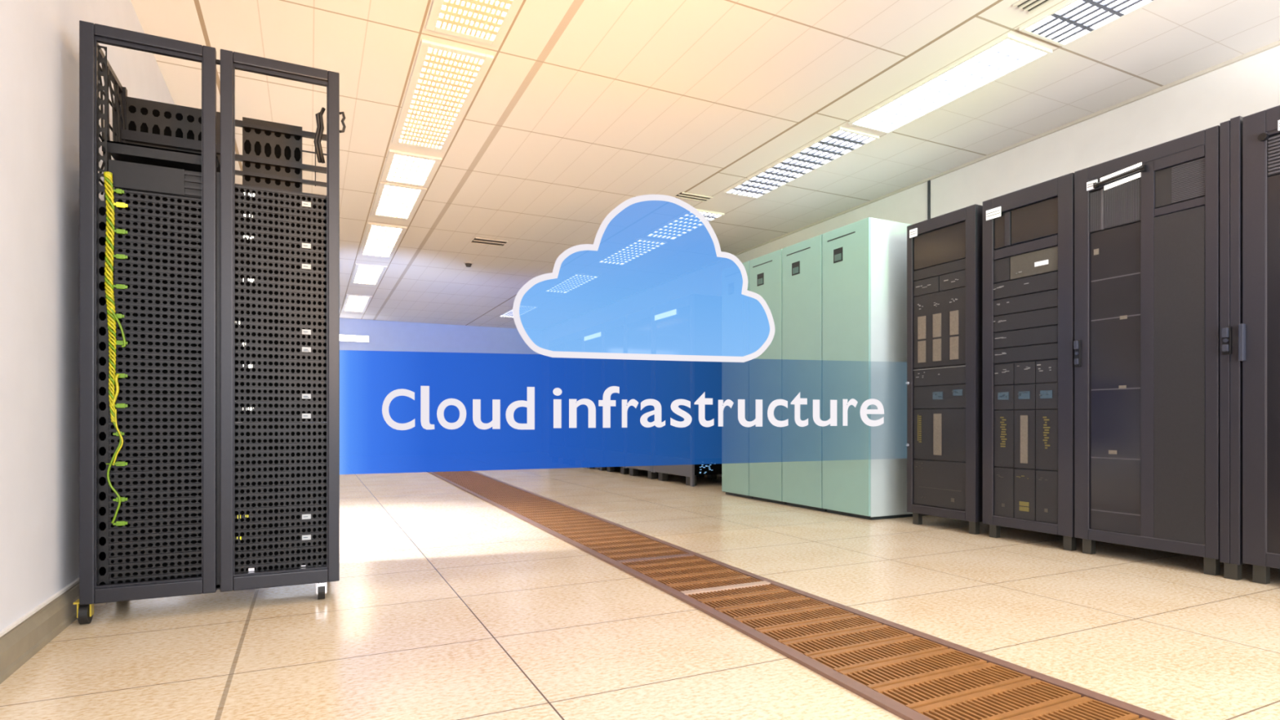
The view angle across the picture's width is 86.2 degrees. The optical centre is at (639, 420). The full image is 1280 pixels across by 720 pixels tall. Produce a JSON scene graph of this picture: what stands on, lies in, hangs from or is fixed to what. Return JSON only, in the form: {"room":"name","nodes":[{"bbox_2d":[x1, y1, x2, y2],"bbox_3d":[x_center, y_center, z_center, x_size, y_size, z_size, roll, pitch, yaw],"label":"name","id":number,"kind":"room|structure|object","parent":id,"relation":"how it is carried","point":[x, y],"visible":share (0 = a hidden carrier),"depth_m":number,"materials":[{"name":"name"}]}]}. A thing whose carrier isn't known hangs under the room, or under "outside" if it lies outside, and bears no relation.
{"room":"server room","nodes":[
{"label":"server room","id":0,"kind":"room"},
{"bbox_2d":[0,0,242,631],"bbox_3d":[-3.455,-0.670,5.216,0.100,2.780,17.600,0,0,-26],"label":"wall","id":1,"kind":"structure","parent":0,"point":[39,39],"depth_m":2.24,"materials":[{"name":"paint"}]},
{"bbox_2d":[0,577,79,684],"bbox_3d":[-3.396,0.663,5.245,0.030,0.113,17.600,0,0,-26],"label":"baseboard","id":2,"kind":"structure","parent":1,"relation":"attached to","point":[19,645],"depth_m":2.13,"materials":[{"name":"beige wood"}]},
{"bbox_2d":[325,318,539,422],"bbox_3d":[-4.768,-0.670,14.412,5.540,2.780,0.100,0,0,-26],"label":"wall","id":3,"kind":"structure","parent":0,"point":[384,335],"depth_m":14.51,"materials":[{"name":"paint"}]},
{"bbox_2d":[339,334,368,342],"bbox_3d":[-6.363,-1.660,13.564,1.850,0.140,0.035,0,0,-26],"label":"wall light","id":4,"kind":"object","parent":3,"relation":"attached to","point":[347,338],"visible":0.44,"depth_m":13.83,"materials":[{"name":"white"}]},
{"bbox_2d":[339,194,909,474],"bbox_3d":[0.121,-0.549,4.207,3.658,1.679,0.016,0,0,-17],"label":"sign","id":5,"kind":"object","parent":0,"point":[647,335],"visible":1,"depth_m":4.13,"materials":[{"name":"blue"}]},
{"bbox_2d":[0,466,1279,719],"bbox_3d":[-0.938,0.770,6.489,5.740,0.100,17.700,0,0,-26],"label":"floor","id":6,"kind":"structure","parent":0,"point":[446,603],"depth_m":2.45,"materials":[{"name":"tile"}]},
{"bbox_2d":[73,20,346,624],"bbox_3d":[-1.691,-0.337,2.798,0.874,2.114,0.530,0,0,-26],"label":"rack","id":7,"kind":"object","parent":6,"relation":"on","point":[159,148],"visible":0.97,"depth_m":2.57,"materials":[{"name":"black metal"}]},
{"bbox_2d":[103,171,128,525],"bbox_3d":[-1.877,-0.254,2.446,0.068,1.263,0.022,0,0,-26],"label":"cable bundle","id":8,"kind":"object","parent":7,"relation":"hanging from","point":[112,317],"visible":1,"depth_m":2.44,"materials":[{"name":"yellow"}]},
{"bbox_2d":[108,549,201,584],"bbox_3d":[-1.859,0.541,2.691,0.291,0.101,0.404,0,0,-26],"label":"server","id":9,"kind":"object","parent":7,"relation":"in","point":[146,567],"visible":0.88,"depth_m":2.51,"materials":[{"name":"black metal"}]},
{"bbox_2d":[108,522,201,557],"bbox_3d":[-1.859,0.440,2.691,0.291,0.101,0.404,0,0,-26],"label":"server","id":10,"kind":"object","parent":7,"relation":"in","point":[131,541],"visible":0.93,"depth_m":2.51,"materials":[{"name":"black metal"}]},
{"bbox_2d":[108,496,201,528],"bbox_3d":[-1.859,0.338,2.691,0.291,0.101,0.404,0,0,-26],"label":"server","id":11,"kind":"object","parent":7,"relation":"in","point":[139,513],"visible":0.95,"depth_m":2.52,"materials":[{"name":"black metal"}]},
{"bbox_2d":[108,469,201,500],"bbox_3d":[-1.859,0.236,2.691,0.291,0.101,0.404,0,0,-26],"label":"server","id":12,"kind":"object","parent":7,"relation":"in","point":[132,485],"visible":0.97,"depth_m":2.52,"materials":[{"name":"black metal"}]},
{"bbox_2d":[108,442,201,471],"bbox_3d":[-1.859,0.134,2.691,0.291,0.101,0.404,0,0,-26],"label":"server","id":13,"kind":"object","parent":7,"relation":"in","point":[174,455],"visible":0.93,"depth_m":2.52,"materials":[{"name":"black metal"}]},
{"bbox_2d":[108,415,201,443],"bbox_3d":[-1.859,0.033,2.691,0.291,0.101,0.404,0,0,-26],"label":"server","id":14,"kind":"object","parent":7,"relation":"in","point":[135,428],"visible":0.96,"depth_m":2.52,"materials":[{"name":"black metal"}]},
{"bbox_2d":[108,386,201,415],"bbox_3d":[-1.859,-0.069,2.691,0.291,0.101,0.404,0,0,-26],"label":"server","id":15,"kind":"object","parent":7,"relation":"in","point":[140,401],"visible":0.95,"depth_m":2.52,"materials":[{"name":"black metal"}]},
{"bbox_2d":[108,359,201,388],"bbox_3d":[-1.859,-0.171,2.691,0.291,0.101,0.404,0,0,-26],"label":"server","id":16,"kind":"object","parent":7,"relation":"in","point":[141,373],"visible":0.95,"depth_m":2.52,"materials":[{"name":"black metal"}]},
{"bbox_2d":[108,330,201,361],"bbox_3d":[-1.859,-0.273,2.691,0.291,0.101,0.404,0,0,-26],"label":"server","id":17,"kind":"object","parent":7,"relation":"in","point":[141,345],"visible":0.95,"depth_m":2.52,"materials":[{"name":"black metal"}]},
{"bbox_2d":[108,273,201,307],"bbox_3d":[-1.859,-0.476,2.691,0.291,0.101,0.404,0,0,-26],"label":"server","id":18,"kind":"object","parent":7,"relation":"in","point":[147,290],"visible":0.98,"depth_m":2.52,"materials":[{"name":"black metal"}]},
{"bbox_2d":[108,245,201,279],"bbox_3d":[-1.859,-0.578,2.691,0.291,0.101,0.404,0,0,-26],"label":"server","id":19,"kind":"object","parent":7,"relation":"in","point":[148,262],"visible":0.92,"depth_m":2.52,"materials":[{"name":"black metal"}]},
{"bbox_2d":[108,187,201,226],"bbox_3d":[-1.859,-0.782,2.691,0.291,0.101,0.404,0,0,-26],"label":"server","id":20,"kind":"object","parent":7,"relation":"in","point":[143,206],"visible":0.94,"depth_m":2.52,"materials":[{"name":"black metal"}]},
{"bbox_2d":[110,217,201,253],"bbox_3d":[-1.859,-0.680,2.691,0.291,0.101,0.404,0,0,-26],"label":"server","id":21,"kind":"object","parent":7,"relation":"in","point":[141,233],"visible":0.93,"depth_m":2.52,"materials":[{"name":"black metal"}]},
{"bbox_2d":[111,302,201,334],"bbox_3d":[-1.859,-0.375,2.691,0.291,0.101,0.404,0,0,-26],"label":"server","id":22,"kind":"object","parent":7,"relation":"in","point":[144,317],"visible":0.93,"depth_m":2.52,"materials":[{"name":"black metal"}]},
{"bbox_2d":[235,544,326,573],"bbox_3d":[-1.495,0.545,2.867,0.328,0.082,0.404,0,0,-26],"label":"server","id":23,"kind":"object","parent":7,"relation":"in","point":[276,558],"visible":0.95,"depth_m":2.69,"materials":[{"name":"black metal"}]},
{"bbox_2d":[235,524,326,551],"bbox_3d":[-1.494,0.462,2.866,0.328,0.082,0.408,0,0,-26],"label":"server","id":24,"kind":"object","parent":7,"relation":"in","point":[262,539],"visible":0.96,"depth_m":2.69,"materials":[{"name":"black metal"}]},
{"bbox_2d":[235,503,326,529],"bbox_3d":[-1.494,0.380,2.866,0.328,0.082,0.408,0,0,-26],"label":"server","id":25,"kind":"object","parent":7,"relation":"in","point":[297,515],"visible":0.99,"depth_m":2.69,"materials":[{"name":"black metal"}]},
{"bbox_2d":[235,484,326,508],"bbox_3d":[-1.495,0.297,2.867,0.328,0.082,0.404,0,0,-26],"label":"server","id":26,"kind":"object","parent":7,"relation":"in","point":[286,495],"visible":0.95,"depth_m":2.69,"materials":[{"name":"black metal"}]},
{"bbox_2d":[235,462,326,487],"bbox_3d":[-1.495,0.214,2.867,0.328,0.082,0.404,0,0,-26],"label":"server","id":27,"kind":"object","parent":7,"relation":"in","point":[270,474],"visible":0.93,"depth_m":2.69,"materials":[{"name":"black metal"}]},
{"bbox_2d":[235,442,326,465],"bbox_3d":[-1.495,0.132,2.867,0.328,0.082,0.404,0,0,-26],"label":"server","id":28,"kind":"object","parent":7,"relation":"in","point":[255,454],"visible":0.93,"depth_m":2.69,"materials":[{"name":"black metal"}]},
{"bbox_2d":[235,422,326,444],"bbox_3d":[-1.495,0.049,2.867,0.328,0.082,0.404,0,0,-26],"label":"server","id":29,"kind":"object","parent":7,"relation":"in","point":[246,433],"visible":0.91,"depth_m":2.69,"materials":[{"name":"black metal"}]},
{"bbox_2d":[235,400,326,422],"bbox_3d":[-1.494,-0.034,2.866,0.328,0.082,0.408,0,0,-26],"label":"server","id":30,"kind":"object","parent":7,"relation":"in","point":[245,411],"visible":0.97,"depth_m":2.69,"materials":[{"name":"black metal"}]},
{"bbox_2d":[235,379,326,401],"bbox_3d":[-1.494,-0.116,2.866,0.328,0.082,0.408,0,0,-26],"label":"server","id":31,"kind":"object","parent":7,"relation":"in","point":[252,390],"visible":0.96,"depth_m":2.69,"materials":[{"name":"black metal"}]},
{"bbox_2d":[235,357,326,381],"bbox_3d":[-1.494,-0.199,2.866,0.328,0.082,0.406,0,0,-26],"label":"server","id":32,"kind":"object","parent":7,"relation":"in","point":[260,369],"visible":0.94,"depth_m":2.69,"materials":[{"name":"black metal"}]},
{"bbox_2d":[235,336,326,360],"bbox_3d":[-1.494,-0.282,2.866,0.328,0.082,0.408,0,0,-26],"label":"server","id":33,"kind":"object","parent":7,"relation":"in","point":[261,348],"visible":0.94,"depth_m":2.69,"materials":[{"name":"black metal"}]},
{"bbox_2d":[235,314,326,340],"bbox_3d":[-1.500,-0.364,2.863,0.340,0.082,0.408,0,0,-26],"label":"server","id":34,"kind":"object","parent":7,"relation":"in","point":[246,326],"visible":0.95,"depth_m":2.69,"materials":[{"name":"black metal"}]},
{"bbox_2d":[235,293,326,319],"bbox_3d":[-1.495,-0.447,2.867,0.328,0.082,0.404,0,0,-26],"label":"server","id":35,"kind":"object","parent":7,"relation":"in","point":[251,304],"visible":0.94,"depth_m":2.69,"materials":[{"name":"black metal"}]},
{"bbox_2d":[235,271,326,299],"bbox_3d":[-1.494,-0.530,2.866,0.328,0.082,0.406,0,0,-26],"label":"server","id":36,"kind":"object","parent":7,"relation":"in","point":[253,283],"visible":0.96,"depth_m":2.69,"materials":[{"name":"black metal"}]},
{"bbox_2d":[235,249,326,279],"bbox_3d":[-1.494,-0.612,2.866,0.328,0.082,0.408,0,0,-26],"label":"server","id":37,"kind":"object","parent":7,"relation":"in","point":[246,261],"visible":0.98,"depth_m":2.69,"materials":[{"name":"black metal"}]},
{"bbox_2d":[235,228,326,258],"bbox_3d":[-1.494,-0.695,2.866,0.328,0.082,0.408,0,0,-26],"label":"server","id":38,"kind":"object","parent":7,"relation":"in","point":[248,240],"visible":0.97,"depth_m":2.69,"materials":[{"name":"black metal"}]},
{"bbox_2d":[235,206,326,237],"bbox_3d":[-1.494,-0.778,2.866,0.328,0.082,0.406,0,0,-26],"label":"server","id":39,"kind":"object","parent":7,"relation":"in","point":[250,219],"visible":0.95,"depth_m":2.69,"materials":[{"name":"black metal"}]},
{"bbox_2d":[235,185,326,217],"bbox_3d":[-1.494,-0.860,2.866,0.328,0.082,0.408,0,0,-26],"label":"server","id":40,"kind":"object","parent":7,"relation":"in","point":[246,197],"visible":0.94,"depth_m":2.69,"materials":[{"name":"black metal"}]},
{"bbox_2d":[432,471,473,474],"bbox_3d":[-2.600,0.715,9.464,0.527,0.010,0.685,0,0,-26],"label":"floor grate","id":41,"kind":"object","parent":6,"relation":"on","point":[453,472],"visible":0.62,"depth_m":9.37,"materials":[{"name":"brown"}]},
{"bbox_2d":[438,472,484,478],"bbox_3d":[-2.318,0.715,8.840,0.519,0.010,0.685,0,0,-26],"label":"floor grate","id":42,"kind":"object","parent":6,"relation":"on","point":[470,474],"visible":0.94,"depth_m":8.83,"materials":[{"name":"brown"}]},
{"bbox_2d":[446,476,494,482],"bbox_3d":[-2.036,0.715,8.216,0.511,0.010,0.685,0,0,-26],"label":"floor grate","id":43,"kind":"object","parent":6,"relation":"on","point":[473,478],"visible":0.94,"depth_m":8.21,"materials":[{"name":"brown"}]},
{"bbox_2d":[454,480,510,488],"bbox_3d":[-1.754,0.715,7.591,0.503,0.010,0.685,0,0,-26],"label":"floor grate","id":44,"kind":"object","parent":6,"relation":"on","point":[495,483],"visible":0.97,"depth_m":7.58,"materials":[{"name":"brown metal"}]},
{"bbox_2d":[466,486,524,494],"bbox_3d":[-1.471,0.715,6.966,0.495,0.010,0.685,0,0,-26],"label":"floor grate","id":45,"kind":"object","parent":6,"relation":"on","point":[495,490],"visible":0.95,"depth_m":6.96,"materials":[{"name":"brown"}]},
{"bbox_2d":[480,492,544,502],"bbox_3d":[-1.189,0.715,6.342,0.487,0.010,0.685,0,0,-26],"label":"floor grate","id":46,"kind":"object","parent":6,"relation":"on","point":[522,496],"visible":0.95,"depth_m":6.32,"materials":[{"name":"brown metal"}]},
{"bbox_2d":[495,499,568,511],"bbox_3d":[-0.907,0.715,5.718,0.479,0.010,0.685,0,0,-26],"label":"floor grate","id":47,"kind":"object","parent":6,"relation":"on","point":[541,504],"visible":0.97,"depth_m":5.70,"materials":[{"name":"brown metal"}]},
{"bbox_2d":[515,508,598,524],"bbox_3d":[-0.625,0.715,5.093,0.471,0.010,0.685,0,0,-26],"label":"floor grate","id":48,"kind":"object","parent":6,"relation":"on","point":[567,515],"visible":0.96,"depth_m":5.07,"materials":[{"name":"brown metal"}]},
{"bbox_2d":[540,520,637,540],"bbox_3d":[-0.343,0.715,4.469,0.462,0.010,0.685,0,0,-26],"label":"floor grate","id":49,"kind":"object","parent":6,"relation":"on","point":[583,530],"visible":0.98,"depth_m":4.44,"materials":[{"name":"brown metal"}]},
{"bbox_2d":[586,466,606,471],"bbox_3d":[-0.318,-0.330,10.243,0.856,2.100,0.760,0,0,-26],"label":"rack","id":50,"kind":"object","parent":6,"relation":"on","point":[602,468],"visible":0.12,"depth_m":9.82,"materials":[{"name":"black metal"}]},
{"bbox_2d":[607,466,628,474],"bbox_3d":[0.018,-0.330,9.555,0.850,2.100,0.750,0,0,-26],"label":"rack","id":51,"kind":"object","parent":6,"relation":"on","point":[623,470],"visible":0.15,"depth_m":9.17,"materials":[{"name":"black metal"}]},
{"bbox_2d":[573,534,687,560],"bbox_3d":[-0.061,0.715,3.844,0.454,0.010,0.685,0,0,-26],"label":"floor grate","id":52,"kind":"object","parent":6,"relation":"on","point":[636,546],"visible":0.95,"depth_m":3.82,"materials":[{"name":"brown"}]},
{"bbox_2d":[625,465,704,479],"bbox_3d":[0.362,-0.330,8.844,0.850,2.100,0.810,0,0,-26],"label":"rack","id":53,"kind":"object","parent":6,"relation":"on","point":[633,470],"visible":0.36,"depth_m":8.58,"materials":[{"name":"black metal"}]},
{"bbox_2d":[427,471,932,719],"bbox_3d":[-1.000,0.714,5.300,0.063,0.012,9.607,0,0,-25],"label":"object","id":54,"kind":"object","parent":6,"relation":"on","point":[903,712],"visible":0.96,"depth_m":2.25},
{"bbox_2d":[653,463,721,486],"bbox_3d":[0.744,-0.330,8.046,0.856,2.100,0.940,0,0,-26],"label":"rack","id":55,"kind":"object","parent":6,"relation":"on","point":[690,472],"visible":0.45,"depth_m":7.60,"materials":[{"name":"black metal"}]},
{"bbox_2d":[699,464,711,473],"bbox_3d":[0.892,0.520,7.624,0.533,0.131,0.004,0,0,-26],"label":"indicator light","id":56,"kind":"object","parent":55,"relation":"attached to","point":[704,468],"depth_m":7.55,"materials":[{"name":"blue"}]},
{"bbox_2d":[616,553,761,591],"bbox_3d":[0.219,0.713,3.225,0.446,0.013,0.697,0,0,-26],"label":"floor grate","id":57,"kind":"object","parent":6,"relation":"on","point":[686,571],"visible":0.94,"depth_m":3.20,"materials":[{"name":"brown"}]},
{"bbox_2d":[721,261,753,498],"bbox_3d":[1.334,-0.372,6.676,0.986,2.185,0.458,0,0,-26],"label":"tall cabinet","id":58,"kind":"object","parent":6,"relation":"on","point":[735,477],"visible":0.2,"depth_m":6.42,"materials":[{"name":"green metal"}]},
{"bbox_2d":[749,248,786,504],"bbox_3d":[1.540,-0.372,6.250,0.986,2.185,0.484,0,0,-26],"label":"tall cabinet","id":59,"kind":"object","parent":6,"relation":"on","point":[766,270],"visible":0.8,"depth_m":5.98,"materials":[{"name":"green metal"}]},
{"bbox_2d":[680,581,882,642],"bbox_3d":[0.498,0.713,2.599,0.454,0.013,0.697,0,0,-26],"label":"floor grate","id":60,"kind":"object","parent":6,"relation":"on","point":[781,615],"visible":0.98,"depth_m":2.54,"materials":[{"name":"brown"}]},
{"bbox_2d":[782,234,826,511],"bbox_3d":[1.756,-0.372,5.805,0.986,2.185,0.502,0,0,-26],"label":"tall cabinet","id":61,"kind":"object","parent":6,"relation":"on","point":[802,261],"visible":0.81,"depth_m":5.58,"materials":[{"name":"green metal"}]},
{"bbox_2d":[471,471,1175,719],"bbox_3d":[-0.537,0.714,5.525,0.092,0.012,9.608,0,0,-24],"label":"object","id":62,"kind":"object","parent":6,"relation":"on","point":[1142,713],"visible":0.86,"depth_m":2.21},
{"bbox_2d":[822,217,925,519],"bbox_3d":[1.974,-0.372,5.352,0.986,2.185,0.500,0,0,-26],"label":"tall cabinet","id":63,"kind":"object","parent":6,"relation":"on","point":[864,260],"visible":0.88,"depth_m":5.02,"materials":[{"name":"green metal"}]},
{"bbox_2d":[781,624,1080,719],"bbox_3d":[0.785,0.715,1.971,0.478,0.010,0.685,0,0,-26],"label":"floor grate","id":64,"kind":"object","parent":6,"relation":"on","point":[935,681],"visible":0.98,"depth_m":1.90,"materials":[{"name":"brown"}]},
{"bbox_2d":[906,204,982,534],"bbox_3d":[2.405,-0.318,4.728,0.955,2.075,0.546,0,0,-26],"label":"tall cabinet","id":65,"kind":"object","parent":6,"relation":"on","point":[944,252],"visible":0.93,"depth_m":4.50,"materials":[{"name":"grey metal"}]},
{"bbox_2d":[982,172,1075,551],"bbox_3d":[2.666,-0.318,4.188,0.955,2.075,0.556,0,0,-26],"label":"tall cabinet","id":66,"kind":"object","parent":6,"relation":"on","point":[1028,232],"visible":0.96,"depth_m":3.97,"materials":[{"name":"grey metal"}]},
{"bbox_2d":[1003,696,1150,719],"bbox_3d":[1.077,0.715,1.351,0.488,0.010,0.685,0,0,-26],"label":"floor grate","id":67,"kind":"object","parent":6,"relation":"on","point":[1084,708],"visible":1,"depth_m":1.66,"materials":[{"name":"brown metal"}]},
{"bbox_2d":[1073,124,1219,575],"bbox_3d":[2.924,-0.318,3.629,0.976,2.075,0.656,0,0,-26],"label":"tall cabinet","id":68,"kind":"object","parent":6,"relation":"on","point":[1146,343],"visible":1,"depth_m":3.38,"materials":[{"name":"grey metal"}]},
{"bbox_2d":[1089,177,1140,233],"bbox_3d":[2.470,-1.113,3.553,0.016,0.215,0.253,0,0,-26],"label":"grille","id":69,"kind":"object","parent":68,"relation":"attached to","point":[1115,205],"depth_m":3.54,"materials":[{"name":"grey metal"}]},
{"bbox_2d":[1155,157,1204,208],"bbox_3d":[2.598,-1.140,3.287,0.016,0.180,0.213,0,0,-26],"label":"grille","id":70,"kind":"object","parent":68,"relation":"attached to","point":[1180,182],"depth_m":3.28,"materials":[{"name":"grey metal"}]},
{"bbox_2d":[1219,115,1245,580],"bbox_3d":[2.680,-0.323,3.099,0.076,2.085,0.075,0,0,-26],"label":"cabinet","id":71,"kind":"object","parent":6,"relation":"on","point":[1230,131],"visible":0.99,"depth_m":3.09,"materials":[{"name":"grey metal"}]},
{"bbox_2d":[1238,105,1279,584],"bbox_3d":[3.244,-0.318,2.963,0.980,2.075,0.648,0,0,-26],"label":"tall cabinet","id":72,"kind":"object","parent":6,"relation":"on","point":[1259,332],"visible":1,"depth_m":2.99,"materials":[{"name":"grey metal"}]},
{"bbox_2d":[1266,133,1279,176],"bbox_3d":[2.803,-1.150,2.863,0.016,0.170,0.275,0,0,-26],"label":"grille","id":73,"kind":"object","parent":72,"relation":"attached to","point":[1273,140],"depth_m":2.96,"materials":[{"name":"grey metal"}]},
{"bbox_2d":[130,0,1279,328],"bbox_3d":[-0.938,-2.110,6.489,5.740,0.100,17.700,0,0,-26],"label":"ceiling","id":74,"kind":"structure","parent":0,"point":[582,109],"depth_m":4.34,"materials":[{"name":"tile"}]},
{"bbox_2d":[342,293,372,312],"bbox_3d":[-4.992,-2.051,12.026,0.390,0.018,1.800,0,0,-26],"label":"recessed light","id":75,"kind":"object","parent":74,"relation":"in","point":[353,303],"visible":1,"depth_m":11.92,"materials":[{"name":"white plastic"}]},
{"bbox_2d":[350,263,386,285],"bbox_3d":[-3.841,-2.051,9.645,0.390,0.018,1.350,0,0,-26],"label":"recessed light","id":76,"kind":"object","parent":74,"relation":"in","point":[368,274],"visible":1,"depth_m":9.58,"materials":[{"name":"white plastic"}]},
{"bbox_2d":[358,222,407,257],"bbox_3d":[-2.974,-2.051,7.853,0.390,0.018,1.490,0,0,-26],"label":"recessed light","id":77,"kind":"object","parent":74,"relation":"in","point":[380,240],"visible":1,"depth_m":7.76,"materials":[{"name":"white plastic"}]},
{"bbox_2d":[370,181,426,220],"bbox_3d":[-2.285,-2.051,6.426,0.390,0.018,1.040,0,0,-26],"label":"recessed light","id":78,"kind":"object","parent":74,"relation":"in","point":[392,200],"visible":0.99,"depth_m":6.37,"materials":[{"name":"white plastic"}]},
{"bbox_2d":[380,149,441,187],"bbox_3d":[-1.884,-2.051,5.598,0.390,0.018,0.720,0,0,-26],"label":"recessed light","id":79,"kind":"object","parent":74,"relation":"in","point":[401,167],"visible":1,"depth_m":5.56,"materials":[{"name":"white plastic"}]},
{"bbox_2d":[391,39,493,151],"bbox_3d":[-1.327,-2.051,4.446,0.390,0.018,1.500,0,0,-26],"label":"recessed light","id":80,"kind":"object","parent":74,"relation":"in","point":[445,79],"visible":1,"depth_m":4.27,"materials":[{"name":"white plastic"}]},
{"bbox_2d":[463,262,473,266],"bbox_3d":[-2.242,-2.035,8.935,0.120,0.050,0.120,0,0,-26],"label":"sprinkler","id":81,"kind":"object","parent":74,"relation":"attached to","point":[467,264],"visible":1,"depth_m":8.90,"materials":[{"name":"beige"}]},
{"bbox_2d":[425,0,523,46],"bbox_3d":[-0.618,-2.051,2.978,0.390,0.018,1.500,0,0,-26],"label":"recessed light","id":82,"kind":"object","parent":74,"relation":"in","point":[484,21],"visible":1,"depth_m":3.47,"materials":[{"name":"white plastic"}]},
{"bbox_2d":[471,237,507,246],"bbox_3d":[-1.731,-2.054,7.866,0.370,0.012,0.242,0,0,-26],"label":"ceiling vent","id":83,"kind":"object","parent":74,"relation":"in","point":[477,240],"visible":1,"depth_m":7.87,"materials":[{"name":"grey metal"}]},
{"bbox_2d":[498,308,513,317],"bbox_3d":[-2.306,-2.051,12.880,0.370,0.018,1.400,0,0,-26],"label":"recessed light","id":84,"kind":"object","parent":74,"relation":"in","point":[508,313],"visible":0.34,"depth_m":13.20,"materials":[{"name":"white plastic"}]},
{"bbox_2d":[675,191,712,202],"bbox_3d":[0.495,-2.054,6.282,0.320,0.012,0.132,0,0,-26],"label":"ceiling vent","id":85,"kind":"object","parent":74,"relation":"in","point":[682,195],"visible":1,"depth_m":6.28,"materials":[{"name":"grey metal"}]},
{"bbox_2d":[696,208,724,222],"bbox_3d":[0.447,-2.051,7.186,0.370,0.018,1.050,0,0,-26],"label":"recessed light","id":86,"kind":"object","parent":74,"relation":"in","point":[709,215],"visible":0.22,"depth_m":6.80,"materials":[{"name":"white plastic"}]},
{"bbox_2d":[723,126,879,198],"bbox_3d":[1.241,-2.051,5.543,0.370,0.018,1.500,0,0,-26],"label":"recessed light","id":87,"kind":"object","parent":74,"relation":"in","point":[841,141],"visible":1,"depth_m":5.41,"materials":[{"name":"white plastic"}]},
{"bbox_2d":[848,33,1052,133],"bbox_3d":[1.864,-2.051,4.255,0.370,0.018,1.200,0,0,-26],"label":"recessed light","id":88,"kind":"object","parent":74,"relation":"in","point":[1009,53],"visible":1,"depth_m":4.16,"materials":[{"name":"white plastic"}]},
{"bbox_2d":[1013,0,1053,13],"bbox_3d":[2.056,-2.054,3.099,0.136,0.012,0.690,0,0,-26],"label":"ceiling vent","id":89,"kind":"object","parent":74,"relation":"in","point":[1031,6],"visible":1,"depth_m":3.37,"materials":[{"name":"grey metal"}]},
{"bbox_2d":[1018,0,1157,47],"bbox_3d":[2.414,-2.051,3.116,0.370,0.018,1.210,0,0,-26],"label":"recessed light","id":90,"kind":"object","parent":74,"relation":"in","point":[1070,21],"visible":1,"depth_m":3.48,"materials":[{"name":"white plastic"}]},
{"bbox_2d":[716,45,1279,476],"bbox_3d":[1.623,-0.670,7.671,0.100,2.780,17.600,0,0,-26],"label":"wall","id":91,"kind":"structure","parent":0,"point":[1249,86],"depth_m":4.61,"materials":[{"name":"paint"}]},
{"bbox_2d":[927,180,930,219],"bbox_3d":[2.458,-0.670,5.815,0.012,2.780,0.020,0,0,-26],"label":"trim","id":92,"kind":"structure","parent":91,"relation":"attached to","point":[928,181],"depth_m":5.81,"materials":[{"name":"grey metal"}]},
{"bbox_2d":[733,40,1279,255],"bbox_3d":[1.569,-2.050,7.645,0.020,0.020,17.600,0,0,-26],"label":"trim","id":93,"kind":"structure","parent":91,"relation":"attached to","point":[1277,43],"depth_m":4.80,"materials":[{"name":"beige metal"}]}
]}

